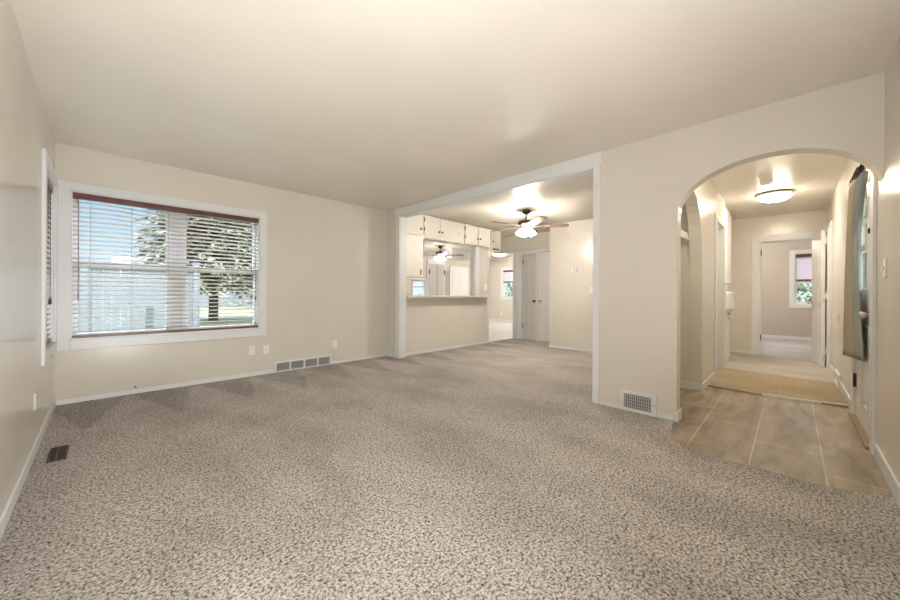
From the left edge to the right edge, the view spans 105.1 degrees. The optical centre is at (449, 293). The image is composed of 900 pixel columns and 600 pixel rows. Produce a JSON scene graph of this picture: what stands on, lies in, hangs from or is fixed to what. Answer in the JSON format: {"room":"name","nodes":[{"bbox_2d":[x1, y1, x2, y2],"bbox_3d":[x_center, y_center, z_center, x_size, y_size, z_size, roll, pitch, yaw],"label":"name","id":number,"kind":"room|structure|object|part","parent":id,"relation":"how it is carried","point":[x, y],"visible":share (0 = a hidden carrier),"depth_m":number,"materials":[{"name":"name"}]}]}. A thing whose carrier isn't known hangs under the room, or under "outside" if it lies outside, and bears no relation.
{"room":"empty living room","nodes":[
{"label":"empty living room","id":0,"kind":"room"},
{"bbox_2d":[0,0,54,515],"bbox_3d":[-1.795,0.034,1.198,5.434,2.840,0.200,0,0,45],"label":"wall","id":1,"kind":"structure","parent":0,"point":[25,129],"depth_m":1.83,"materials":[{"name":"beige paint"}]},
{"bbox_2d":[0,398,55,539],"bbox_3d":[-1.796,1.016,1.344,5.234,0.075,0.014,0,0,45],"label":"baseboard","id":2,"kind":"structure","parent":1,"relation":"attached to","point":[6,513],"depth_m":1.88,"materials":[{"name":"white paint"}]},
{"bbox_2d":[34,392,36,410],"bbox_3d":[-2.742,0.713,2.280,0.072,0.116,0.007,0,0,45],"label":"wall outlet","id":3,"kind":"object","parent":1,"relation":"attached to","point":[35,393],"visible":1,"depth_m":2.27,"materials":[{"name":"white plastic"}]},
{"bbox_2d":[41,148,57,365],"bbox_3d":[-3.368,-0.267,2.773,0.950,1.585,0.220,0,0,45],"label":"window","id":4,"kind":"structure","parent":1,"relation":"in","point":[48,350],"depth_m":2.90,"materials":[{"name":"white paint"}]},
{"bbox_2d":[47,176,52,343],"bbox_3d":[-3.330,-0.267,2.818,0.742,1.385,0.064,0,0,45],"label":"window blind","id":5,"kind":"object","parent":4,"relation":"attached to","point":[49,185],"visible":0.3,"depth_m":3.01,"materials":[{"name":"brown wood"}]},
{"bbox_3d":[-3.506,-0.403,3.024,0.019,1.005,0.020,0,0,45],"label":"pull cord","id":6,"kind":"part","parent":5,"relation":"part of","materials":[{"name":"white fabric"}]},
{"bbox_2d":[54,142,387,399],"bbox_3d":[-2.470,0.030,4.518,0.200,2.840,4.064,0,0,45],"label":"wall","id":7,"kind":"structure","parent":0,"point":[327,259],"depth_m":4.55,"materials":[{"name":"beige paint"}]},
{"bbox_2d":[57,179,266,350],"bbox_3d":[-3.077,-0.259,3.890,0.220,1.592,1.800,0,0,45],"label":"window","id":8,"kind":"structure","parent":7,"relation":"in","point":[65,342],"depth_m":3.67,"materials":[{"name":"white paint"}]},
{"bbox_2d":[72,192,258,337],"bbox_3d":[-3.037,-0.267,3.860,0.069,1.405,1.620,0,0,45],"label":"window blind","id":9,"kind":"object","parent":8,"relation":"attached to","point":[80,196],"visible":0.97,"depth_m":3.71,"materials":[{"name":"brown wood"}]},
{"bbox_3d":[-3.504,-0.249,3.358,0.003,1.323,0.003,0,0,45],"label":"ladder cord","id":10,"kind":"part","parent":9,"relation":"part of","materials":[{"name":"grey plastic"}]},
{"bbox_3d":[-3.296,-0.248,3.567,0.003,1.323,0.003,0,0,45],"label":"ladder cord","id":11,"kind":"part","parent":9,"relation":"part of","materials":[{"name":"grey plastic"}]},
{"bbox_3d":[-3.044,0.422,3.863,0.052,0.026,1.612,0,0,45],"label":"rail","id":12,"kind":"part","parent":9,"relation":"part of","materials":[{"name":"brown wood"}]},
{"bbox_3d":[-2.894,-0.246,3.972,0.003,1.323,0.003,0,0,45],"label":"ladder cord","id":13,"kind":"part","parent":9,"relation":"part of","materials":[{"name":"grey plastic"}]},
{"bbox_2d":[56,353,386,404],"bbox_3d":[-2.354,1.023,4.487,0.014,0.055,3.690,0,0,45],"label":"baseboard","id":14,"kind":"structure","parent":7,"relation":"attached to","point":[168,386],"depth_m":3.79,"materials":[{"name":"white paint"}]},
{"bbox_2d":[248,345,254,354],"bbox_3d":[-2.499,0.715,4.344,0.007,0.116,0.072,0,0,45],"label":"wall outlet","id":15,"kind":"object","parent":7,"relation":"attached to","point":[251,349],"visible":1,"depth_m":4.34,"materials":[{"name":"white plastic"}]},
{"bbox_2d":[263,345,268,353],"bbox_3d":[-2.378,0.724,4.462,0.014,0.116,0.072,0,0,45],"label":"wall outlet","id":16,"kind":"object","parent":7,"relation":"attached to","point":[265,347],"visible":1,"depth_m":4.46,"materials":[{"name":"white plastic"}]},
{"bbox_2d":[274,355,330,372],"bbox_3d":[-2.032,0.976,4.811,0.013,0.146,0.791,0,0,45],"label":"air vent","id":17,"kind":"object","parent":7,"relation":"in","point":[280,366],"visible":1,"depth_m":4.79,"materials":[{"name":"white metal"}]},
{"bbox_2d":[332,340,336,347],"bbox_3d":[-1.718,0.752,5.132,0.007,0.116,0.072,0,0,45],"label":"wall outlet","id":18,"kind":"object","parent":7,"relation":"attached to","point":[334,342],"visible":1,"depth_m":5.13,"materials":[{"name":"white plastic"}]},
{"bbox_2d":[407,214,422,277],"bbox_3d":[-0.618,-0.824,5.851,0.115,1.098,0.400,0,0,45],"label":"upper cabinet","id":19,"kind":"object","parent":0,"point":[415,223],"visible":0.63,"depth_m":5.84,"materials":[{"name":"white paint"}]},
{"bbox_3d":[-0.608,-0.637,5.837,0.020,0.705,0.379,0,0,45],"label":"door","id":20,"kind":"part","parent":19,"relation":"part of","materials":[{"name":"white paint"}]},
{"bbox_3d":[-0.605,-1.180,5.837,0.020,0.370,0.379,0,0,45],"label":"door","id":21,"kind":"part","parent":19,"relation":"part of","materials":[{"name":"white paint"}]},
{"bbox_2d":[407,251,469,295],"bbox_3d":[-1.113,0.037,11.032,0.120,2.840,7.344,0,0,45],"label":"wall","id":22,"kind":"structure","parent":0,"point":[448,262],"depth_m":11.57,"materials":[{"name":"beige paint"}]},
{"bbox_2d":[412,279,426,295],"bbox_3d":[-1.029,-0.152,11.101,0.140,0.640,0.610,0,0,45],"label":"window","id":23,"kind":"structure","parent":22,"relation":"in","point":[424,281],"depth_m":11.22,"materials":[{"name":"white paint"}]},
{"bbox_2d":[446,270,448,295],"bbox_3d":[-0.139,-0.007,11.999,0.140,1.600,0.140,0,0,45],"label":"window","id":24,"kind":"structure","parent":22,"relation":"in","point":[447,271],"depth_m":12.00,"materials":[{"name":"white paint"}]},
{"bbox_2d":[449,266,467,295],"bbox_3d":[0.340,0.045,12.327,0.108,2.000,0.940,0,0,45],"label":"door","id":25,"kind":"structure","parent":22,"relation":"in","point":[458,276],"depth_m":12.30,"materials":[{"name":"white paint"}]},
{"bbox_3d":[0.332,0.035,12.335,0.010,1.660,0.720,0,0,45],"label":"panel","id":26,"kind":"part","parent":25,"relation":"part of","materials":[{"name":"white paint"}]},
{"bbox_2d":[406,237,487,352],"bbox_3d":[-0.043,-0.132,6.601,0.120,2.490,2.310,0,0,45],"label":"wall","id":27,"kind":"structure","parent":0,"point":[431,323],"depth_m":6.50,"materials":[{"name":"beige paint"}]},
{"bbox_2d":[423,215,463,244],"bbox_3d":[-0.104,-1.146,6.366,0.115,0.448,1.047,0,0,45],"label":"upper cabinet","id":28,"kind":"object","parent":27,"relation":"attached to","point":[449,231],"visible":0.95,"depth_m":6.31,"materials":[{"name":"white paint"}]},
{"bbox_3d":[-0.320,-1.193,6.124,0.020,0.340,0.379,0,0,45],"label":"door","id":29,"kind":"part","parent":28,"relation":"part of","materials":[{"name":"white paint"}]},
{"bbox_3d":[-0.067,-1.192,6.379,0.020,0.340,0.321,0,0,45],"label":"door","id":30,"kind":"part","parent":28,"relation":"part of","materials":[{"name":"white paint"}]},
{"bbox_2d":[406,341,487,355],"bbox_3d":[-0.005,1.034,6.550,0.014,0.060,2.300,0,0,45],"label":"baseboard","id":31,"kind":"structure","parent":27,"relation":"attached to","point":[482,342],"depth_m":6.44,"materials":[{"name":"white paint"}]},
{"bbox_2d":[406,296,489,297],"bbox_3d":[-0.052,0.060,6.535,0.440,0.037,2.195,0,0,45],"label":"countertop","id":32,"kind":"structure","parent":27,"relation":"attached to","point":[406,296],"depth_m":6.24,"materials":[{"name":"beige laminate"}]},
{"bbox_2d":[424,238,478,295],"bbox_3d":[-0.100,-0.467,6.532,0.134,1.020,1.870,0,0,45],"label":"trim","id":33,"kind":"structure","parent":27,"relation":"attached to","point":[474,250],"depth_m":7.09,"materials":[{"name":"white paint"}]},
{"bbox_2d":[464,224,488,247],"bbox_3d":[0.541,-1.170,7.017,0.115,0.393,0.775,0,0,45],"label":"upper cabinet","id":34,"kind":"object","parent":27,"relation":"attached to","point":[473,235],"visible":0.97,"depth_m":6.97,"materials":[{"name":"white paint"}]},
{"bbox_3d":[0.430,-1.172,6.880,0.020,0.375,0.399,0,0,45],"label":"door","id":35,"kind":"part","parent":34,"relation":"part of","materials":[{"name":"white paint"}]},
{"bbox_3d":[0.698,-1.170,7.150,0.020,0.375,0.339,0,0,45],"label":"door","id":36,"kind":"part","parent":34,"relation":"part of","materials":[{"name":"white paint"}]},
{"bbox_2d":[487,251,488,342],"bbox_3d":[0.777,0.075,7.421,0.150,1.985,0.030,0,0,45],"label":"trim","id":37,"kind":"structure","parent":27,"relation":"attached to","point":[488,251],"depth_m":7.36,"materials":[{"name":"white paint"}]},
{"bbox_2d":[486,229,500,251],"bbox_3d":[0.958,-1.140,7.437,0.115,0.448,0.400,0,0,45],"label":"upper cabinet","id":38,"kind":"object","parent":27,"relation":"attached to","point":[494,236],"visible":0.92,"depth_m":7.40,"materials":[{"name":"white paint"}]},
{"bbox_3d":[0.981,-1.181,7.436,0.020,0.350,0.344,0,0,45],"label":"door","id":39,"kind":"part","parent":38,"relation":"part of","materials":[{"name":"white paint"}]},
{"bbox_2d":[0,321,899,599],"bbox_3d":[1.092,1.091,6.856,9.100,0.076,12.120,0,0,45],"label":"floor","id":40,"kind":"structure","parent":0,"point":[491,470],"depth_m":1.84,"materials":[{"name":"carpet"}]},
{"bbox_2d":[46,444,69,462],"bbox_3d":[-2.539,1.037,2.235,0.275,0.008,0.085,0,0,45],"label":"floor vent","id":41,"kind":"object","parent":40,"relation":"in","point":[61,452],"visible":1,"depth_m":2.23,"materials":[{"name":"brown metal"}]},
{"bbox_2d":[427,259,444,295],"bbox_3d":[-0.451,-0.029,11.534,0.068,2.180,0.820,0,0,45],"label":"cupboard","id":42,"kind":"object","parent":40,"relation":"on","point":[435,269],"visible":0.49,"depth_m":11.47,"materials":[{"name":"white paint"}]},
{"bbox_3d":[-0.568,0.000,11.396,0.020,1.960,0.340,0,0,45],"label":"door","id":43,"kind":"part","parent":42,"relation":"part of","materials":[{"name":"grey wood"}]},
{"bbox_3d":[-0.314,0.002,11.652,0.020,1.960,0.340,0,0,45],"label":"door","id":44,"kind":"part","parent":42,"relation":"part of","materials":[{"name":"grey wood"}]},
{"bbox_2d":[725,206,734,362],"bbox_3d":[4.354,-0.132,5.447,0.164,2.438,0.935,0,0,45],"label":"cupboard","id":45,"kind":"object","parent":40,"relation":"on","point":[730,296],"visible":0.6,"depth_m":5.47,"materials":[{"name":"white paint"}]},
{"bbox_3d":[4.377,-0.713,5.438,0.018,1.120,0.840,0,0,45],"label":"door","id":46,"kind":"part","parent":45,"relation":"part of","materials":[{"name":"white paint"}]},
{"bbox_2d":[762,393,847,405],"bbox_3d":[3.555,1.072,3.463,0.624,0.021,0.045,0,0,37],"label":"trim","id":47,"kind":"structure","parent":40,"relation":"on","point":[763,394],"depth_m":3.48,"materials":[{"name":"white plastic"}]},
{"bbox_2d":[10,0,899,257],"bbox_3d":[1.095,-1.451,6.867,9.370,0.160,12.520,0,0,45],"label":"ceiling","id":48,"kind":"structure","parent":0,"point":[385,105],"depth_m":2.26,"materials":[{"name":"beige paint"}]},
{"bbox_2d":[423,245,463,260],"bbox_3d":[-0.321,-1.148,9.873,1.288,0.459,1.264,0,0,45],"label":"ceiling fan","id":49,"kind":"object","parent":48,"relation":"hanging from","point":[441,255],"visible":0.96,"depth_m":9.84,"materials":[{"name":"beige paint"}]},
{"bbox_2d":[443,248,469,260],"bbox_3d":[0.251,-1.220,10.788,0.350,0.310,0.940,0,0,45],"label":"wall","id":50,"kind":"structure","parent":48,"relation":"attached to","point":[466,253],"depth_m":10.58,"materials":[{"name":"white paint"}]},
{"bbox_2d":[493,207,568,236],"bbox_3d":[1.202,-1.140,5.655,1.242,0.459,1.291,0,0,45],"label":"ceiling fan","id":51,"kind":"object","parent":48,"relation":"hanging from","point":[525,224],"visible":1,"depth_m":5.55,"materials":[{"name":"beige paint"}]},
{"bbox_3d":[1.123,-0.993,5.595,0.109,0.118,0.109,0,0,45],"label":"lamp shade","id":52,"kind":"part","parent":51,"relation":"part of","materials":[{"name":"white glass"}]},
{"bbox_3d":[1.266,-0.992,5.501,0.109,0.118,0.109,0,0,45],"label":"lamp shade","id":53,"kind":"part","parent":51,"relation":"part of","materials":[{"name":"white glass"}]},
{"bbox_3d":[1.320,-1.098,5.189,0.130,0.032,0.475,0,0,-10],"label":"blade","id":54,"kind":"part","parent":51,"relation":"part of","materials":[{"name":"brown wood"}]},
{"bbox_3d":[1.676,-1.097,5.560,0.475,0.032,0.130,0,0,8],"label":"blade","id":55,"kind":"part","parent":51,"relation":"part of","materials":[{"name":"brown wood"}]},
{"bbox_2d":[760,180,772,185],"bbox_3d":[3.841,-1.339,4.184,0.120,0.033,0.120,0,0,45],"label":"smoke detector","id":56,"kind":"object","parent":48,"relation":"attached to","point":[769,182],"visible":1,"depth_m":4.15,"materials":[{"name":"white plastic"}]},
{"bbox_2d":[755,190,793,202],"bbox_3d":[4.376,-1.297,4.652,0.388,0.110,0.388,0,0,45],"label":"flush ceiling light","id":57,"kind":"object","parent":48,"relation":"attached to","point":[777,195],"visible":1,"depth_m":4.56,"materials":[{"name":"white glass"}]},
{"bbox_2d":[489,256,512,319],"bbox_3d":[2.823,0.059,12.216,3.800,2.840,0.120,0,0,45],"label":"wall","id":58,"kind":"structure","parent":0,"point":[496,305],"depth_m":13.11,"materials":[{"name":"beige paint"}]},
{"bbox_2d":[489,319,512,322],"bbox_3d":[2.770,1.033,12.168,3.800,0.090,0.014,0,0,45],"label":"baseboard","id":59,"kind":"structure","parent":58,"relation":"attached to","point":[495,320],"depth_m":13.00,"materials":[{"name":"white paint"}]},
{"bbox_2d":[501,267,512,300],"bbox_3d":[2.186,-0.355,12.836,0.630,1.220,0.140,0,0,45],"label":"window","id":60,"kind":"structure","parent":58,"relation":"in","point":[503,297],"depth_m":12.95,"materials":[{"name":"white paint"}]},
{"bbox_2d":[503,270,512,281],"bbox_3d":[2.177,-0.637,12.825,0.432,0.445,0.060,0,0,45],"label":"window blind","id":61,"kind":"object","parent":60,"relation":"attached to","point":[508,274],"visible":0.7,"depth_m":12.81,"materials":[{"name":"white fabric"}]},
{"bbox_3d":[2.201,-0.365,12.851,0.460,1.020,0.071,0,0,45],"label":"sash","id":62,"kind":"part","parent":60,"relation":"part of","materials":[{"name":"white paint"}]},
{"bbox_2d":[494,231,549,340],"bbox_3d":[1.787,-0.122,7.990,1.880,2.490,0.100,0,0,45],"label":"wall","id":63,"kind":"structure","parent":0,"point":[541,240],"depth_m":8.04,"materials":[{"name":"beige paint"}]},
{"bbox_2d":[522,254,535,339],"bbox_3d":[1.813,0.081,7.898,0.354,1.945,0.112,0,0,45],"label":"door","id":64,"kind":"structure","parent":63,"relation":"in","point":[529,268],"depth_m":7.92,"materials":[{"name":"grey paint"}]},
{"bbox_3d":[1.836,0.023,7.910,0.140,1.540,0.004,0,0,45],"label":"panel","id":65,"kind":"part","parent":64,"relation":"part of","materials":[{"name":"grey paint"}]},
{"bbox_2d":[513,249,549,340],"bbox_3d":[1.988,0.049,7.784,1.282,2.050,0.128,0,0,45],"label":"trim","id":66,"kind":"structure","parent":63,"relation":"attached to","point":[543,250],"depth_m":8.05,"materials":[{"name":"white paint"}]},
{"bbox_2d":[538,252,549,341],"bbox_3d":[2.177,0.068,7.516,0.605,1.975,0.102,0,0,45],"label":"door","id":67,"kind":"structure","parent":63,"relation":"in","point":[543,257],"depth_m":7.64,"materials":[{"name":"white paint"}]},
{"bbox_2d":[549,218,592,349],"bbox_3d":[2.984,-0.116,6.372,2.100,2.490,0.750,0,0,45],"label":"wall","id":68,"kind":"structure","parent":0,"point":[570,299],"depth_m":6.52,"materials":[{"name":"beige paint"}]},
{"bbox_2d":[549,345,591,352],"bbox_3d":[2.709,1.048,6.101,2.100,0.060,0.014,0,0,45],"label":"baseboard","id":69,"kind":"structure","parent":68,"relation":"attached to","point":[551,346],"depth_m":6.52,"materials":[{"name":"white paint"}]},
{"bbox_2d":[387,72,884,421],"bbox_3d":[0.850,-0.127,3.990,5.255,2.490,0.138,0,0,45],"label":"wall","id":70,"kind":"structure","parent":0,"point":[646,184],"depth_m":2.94,"materials":[{"name":"beige paint"}]},
{"bbox_2d":[395,151,601,403],"bbox_3d":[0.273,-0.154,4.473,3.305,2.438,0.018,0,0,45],"label":"trim","id":71,"kind":"structure","parent":70,"relation":"attached to","point":[593,160],"depth_m":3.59,"materials":[{"name":"white paint"}]},
{"bbox_2d":[620,389,656,416],"bbox_3d":[1.676,0.975,3.074,0.292,0.184,0.018,0,0,45],"label":"air vent","id":72,"kind":"object","parent":70,"relation":"in","point":[637,402],"visible":1,"depth_m":3.06,"materials":[{"name":"white metal"}]},
{"bbox_2d":[675,408,681,422],"bbox_3d":[1.934,1.031,2.919,0.022,0.085,0.148,0,0,45],"label":"baseboard","id":73,"kind":"structure","parent":70,"relation":"attached to","point":[678,415],"depth_m":2.87,"materials":[{"name":"white paint"}]},
{"bbox_2d":[680,203,689,380],"bbox_3d":[2.160,-0.120,3.696,0.500,2.490,1.290,0,0,45],"label":"wall","id":74,"kind":"structure","parent":0,"point":[685,250],"depth_m":3.92,"materials":[{"name":"beige paint"}]},
{"bbox_2d":[681,229,688,241],"bbox_3d":[2.164,-0.638,3.613,0.373,0.083,1.163,0,0,45],"label":"closet shelf","id":75,"kind":"object","parent":74,"relation":"attached to","point":[684,235],"visible":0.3,"depth_m":3.76,"materials":[{"name":"white paint"}]},
{"bbox_2d":[680,380,701,390],"bbox_3d":[2.603,1.035,3.981,0.495,0.085,0.014,0,0,45],"label":"baseboard","id":76,"kind":"structure","parent":74,"relation":"attached to","point":[683,384],"depth_m":3.87,"materials":[{"name":"white paint"}]},
{"bbox_2d":[685,180,724,383],"bbox_3d":[2.967,-0.116,4.072,0.115,2.490,2.960,0,0,45],"label":"wall","id":77,"kind":"structure","parent":0,"point":[702,205],"depth_m":3.88,"materials":[{"name":"beige paint"}]},
{"bbox_2d":[702,372,714,390],"bbox_3d":[3.077,1.038,4.098,0.014,0.085,0.840,0,0,45],"label":"baseboard","id":78,"kind":"structure","parent":77,"relation":"attached to","point":[711,377],"depth_m":3.99,"materials":[{"name":"white paint"}]},
{"bbox_2d":[714,213,725,376],"bbox_3d":[3.650,0.028,4.746,0.137,2.110,0.880,0,0,45],"label":"trim","id":79,"kind":"structure","parent":77,"relation":"attached to","point":[720,224],"depth_m":4.95,"materials":[{"name":"white paint"}]},
{"bbox_2d":[730,209,827,360],"bbox_3d":[5.002,-0.105,6.603,2.999,2.490,0.120,0,0,45],"label":"wall","id":80,"kind":"structure","parent":0,"point":[743,230],"depth_m":6.18,"materials":[{"name":"beige paint"}]},
{"bbox_2d":[730,350,750,353],"bbox_3d":[5.254,1.062,6.252,0.320,0.060,0.014,0,0,45],"label":"baseboard","id":81,"kind":"structure","parent":80,"relation":"attached to","point":[736,351],"depth_m":6.24,"materials":[{"name":"white paint"}]},
{"bbox_2d":[751,231,826,354],"bbox_3d":[5.733,0.044,5.865,0.902,2.100,0.138,0,0,45],"label":"trim","id":82,"kind":"structure","parent":80,"relation":"attached to","point":[756,298],"depth_m":6.08,"materials":[{"name":"white paint"}]},
{"bbox_2d":[762,240,811,336],"bbox_3d":[7.588,0.084,8.854,3.500,2.840,0.140,0,0,45],"label":"wall","id":83,"kind":"structure","parent":0,"point":[778,318],"depth_m":8.35,"materials":[{"name":"beige paint"}]},
{"bbox_2d":[762,334,810,340],"bbox_3d":[7.383,1.058,8.944,2.890,0.090,0.014,0,0,45],"label":"baseboard","id":84,"kind":"structure","parent":83,"relation":"attached to","point":[763,335],"depth_m":8.25,"materials":[{"name":"white paint"}]},
{"bbox_2d":[789,249,811,308],"bbox_3d":[8.422,-0.339,8.015,0.755,1.375,0.160,0,0,45],"label":"window","id":85,"kind":"structure","parent":83,"relation":"in","point":[793,303],"depth_m":8.18,"materials":[{"name":"white paint"}]},
{"bbox_3d":[8.439,-0.346,8.031,0.575,1.190,0.071,0,0,45],"label":"sash","id":86,"kind":"part","parent":85,"relation":"part of","materials":[{"name":"glass"}]},
{"bbox_2d":[796,254,811,280],"bbox_3d":[8.413,-0.614,8.004,0.547,0.625,0.060,0,0,45],"label":"window blind","id":87,"kind":"object","parent":85,"relation":"attached to","point":[803,261],"visible":0.36,"depth_m":8.09,"materials":[{"name":"pink fabric"}]},
{"bbox_3d":[8.412,-0.316,8.004,0.547,0.030,0.052,0,0,45],"label":"rail","id":88,"kind":"part","parent":87,"relation":"part of","materials":[{"name":"brown wood"}]},
{"bbox_2d":[828,36,899,482],"bbox_3d":[4.279,0.067,3.633,0.160,2.840,12.214,0,0,45],"label":"wall","id":89,"kind":"structure","parent":0,"point":[888,191],"depth_m":2.07,"materials":[{"name":"beige paint"}]},
{"bbox_2d":[807,230,826,366],"bbox_3d":[5.665,0.074,5.300,0.114,2.000,0.718,0,0,32],"label":"door","id":90,"kind":"structure","parent":89,"relation":"in","point":[819,240],"depth_m":5.16,"materials":[{"name":"white paint"}]},
{"bbox_3d":[5.656,0.049,5.330,0.008,1.650,0.440,0,0,38],"label":"panel","id":91,"kind":"part","parent":90,"relation":"part of","materials":[{"name":"white paint"}]},
{"bbox_2d":[826,221,831,369],"bbox_3d":[5.688,0.034,5.196,0.041,2.120,0.910,0,0,45],"label":"trim","id":92,"kind":"structure","parent":89,"relation":"attached to","point":[829,227],"depth_m":4.93,"materials":[{"name":"white paint"}]},
{"bbox_2d":[834,369,840,387],"bbox_3d":[4.563,0.997,4.061,0.028,0.147,0.500,0,0,45],"label":"air vent","id":93,"kind":"object","parent":89,"relation":"in","point":[837,376],"visible":0.88,"depth_m":3.98,"materials":[{"name":"white paint"}]},
{"bbox_2d":[848,412,868,449],"bbox_3d":[3.291,1.070,2.682,0.175,0.022,1.008,0,0,45],"label":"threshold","id":94,"kind":"structure","parent":89,"relation":"attached to","point":[864,438],"depth_m":2.66,"materials":[{"name":"brown wood"}]},
{"bbox_2d":[853,169,869,437],"bbox_3d":[3.241,0.061,2.720,0.118,2.000,0.898,0,0,45],"label":"door","id":95,"kind":"structure","parent":89,"relation":"in","point":[861,379],"depth_m":2.65,"materials":[{"name":"white paint"}]},
{"bbox_2d":[842,164,868,360],"bbox_3d":[3.188,-0.172,2.691,0.104,1.457,1.210,0,0,45],"label":"door curtain","id":96,"kind":"object","parent":95,"relation":"hanging from","point":[853,335],"visible":0.99,"depth_m":2.70,"materials":[{"name":"grey fabric"}]},
{"bbox_3d":[2.952,0.154,2.459,0.076,0.060,0.060,0,0,45],"label":"knob","id":97,"kind":"part","parent":95,"relation":"part of","materials":[{"name":"silver metal"}]},
{"bbox_3d":[3.237,0.561,2.702,0.010,0.640,0.610,0,0,45],"label":"panel","id":98,"kind":"part","parent":95,"relation":"part of","materials":[{"name":"white paint"}]},
{"bbox_3d":[3.331,-0.429,2.755,0.006,0.780,0.410,0,0,45],"label":"glass","id":99,"kind":"part","parent":95,"relation":"part of","materials":[{"name":"clear glass"}]},
{"bbox_2d":[851,164,876,454],"bbox_3d":[3.292,0.016,2.650,0.178,2.130,1.150,0,0,45],"label":"trim","id":100,"kind":"structure","parent":89,"relation":"attached to","point":[873,179],"depth_m":2.31,"materials":[{"name":"white paint"}]},
{"bbox_2d":[830,364,899,506],"bbox_3d":[2.705,1.028,2.175,0.014,0.100,7.534,0,0,45],"label":"baseboard","id":101,"kind":"structure","parent":89,"relation":"attached to","point":[891,479],"depth_m":2.02,"materials":[{"name":"white paint"}]},
{"bbox_2d":[882,257,886,277],"bbox_3d":[2.610,-0.154,2.075,0.016,0.120,0.075,0,0,45],"label":"light switch","id":102,"kind":"object","parent":89,"relation":"attached to","point":[884,267],"visible":1,"depth_m":2.07,"materials":[{"name":"white plastic"}]},
{"label":"outside","id":103,"kind":"structure","parent":0,"visible":0},
{"bbox_2d":[120,306,546,341],"bbox_3d":[-17.810,1.418,31.750,110.000,0.200,100.000,0,0,45],"label":"ground","id":104,"kind":"structure","parent":103,"point":[239,312],"depth_m":20.91,"materials":[{"name":"green plant"}]},
{"bbox_2d":[78,256,200,332],"bbox_3d":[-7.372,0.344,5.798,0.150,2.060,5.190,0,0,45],"label":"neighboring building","id":105,"kind":"structure","parent":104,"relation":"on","point":[130,323],"depth_m":6.76,"materials":[{"name":"grey plastic"}]},
{"bbox_3d":[-6.779,0.362,6.395,0.130,2.030,0.120,0,0,45],"label":"post","id":106,"kind":"part","parent":105,"relation":"part of","materials":[{"name":"grey plastic"}]},
{"bbox_3d":[-7.372,0.364,5.798,0.090,1.940,5.050,0,0,45],"label":"rail","id":107,"kind":"part","parent":105,"relation":"part of","materials":[{"name":"grey plastic"}]},
{"bbox_3d":[-5.593,0.368,7.590,0.130,2.030,0.120,0,0,45],"label":"post","id":108,"kind":"part","parent":105,"relation":"part of","materials":[{"name":"grey plastic"}]},
{"bbox_2d":[145,305,153,329],"bbox_3d":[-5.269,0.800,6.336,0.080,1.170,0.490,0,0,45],"label":"fire hydrant","id":109,"kind":"object","parent":104,"relation":"on","point":[149,318],"visible":0.23,"depth_m":6.18,"materials":[{"name":"grey"}]},
{"bbox_2d":[112,256,252,307],"bbox_3d":[-24.535,-1.093,37.027,8.400,4.750,16.800,0,0,45],"label":"house","id":110,"kind":"structure","parent":104,"relation":"on","point":[113,257],"depth_m":34.05,"materials":[{"name":"grey"}]},
{"bbox_2d":[120,208,252,320],"bbox_3d":[-11.734,-5.173,17.222,7.309,13.053,7.202,0,0,-6],"label":"spruce tree","id":111,"kind":"object","parent":104,"relation":"on","point":[157,219],"visible":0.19,"depth_m":15.90,"materials":[{"name":"green plant"}]},
{"bbox_2d":[505,283,512,295],"bbox_3d":[3.038,0.314,15.842,2.438,2.231,2.526,0,0,45],"label":"shrub","id":112,"kind":"object","parent":104,"relation":"on","point":[508,285],"visible":0.06,"depth_m":15.53,"materials":[{"name":"green plant"}]},
{"bbox_2d":[797,281,811,301],"bbox_3d":[9.863,0.343,9.368,2.223,2.247,2.263,0,0,45],"label":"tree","id":113,"kind":"object","parent":104,"relation":"on","point":[800,287],"visible":0.02,"depth_m":9.13,"materials":[{"name":"green plant"}]}
]}

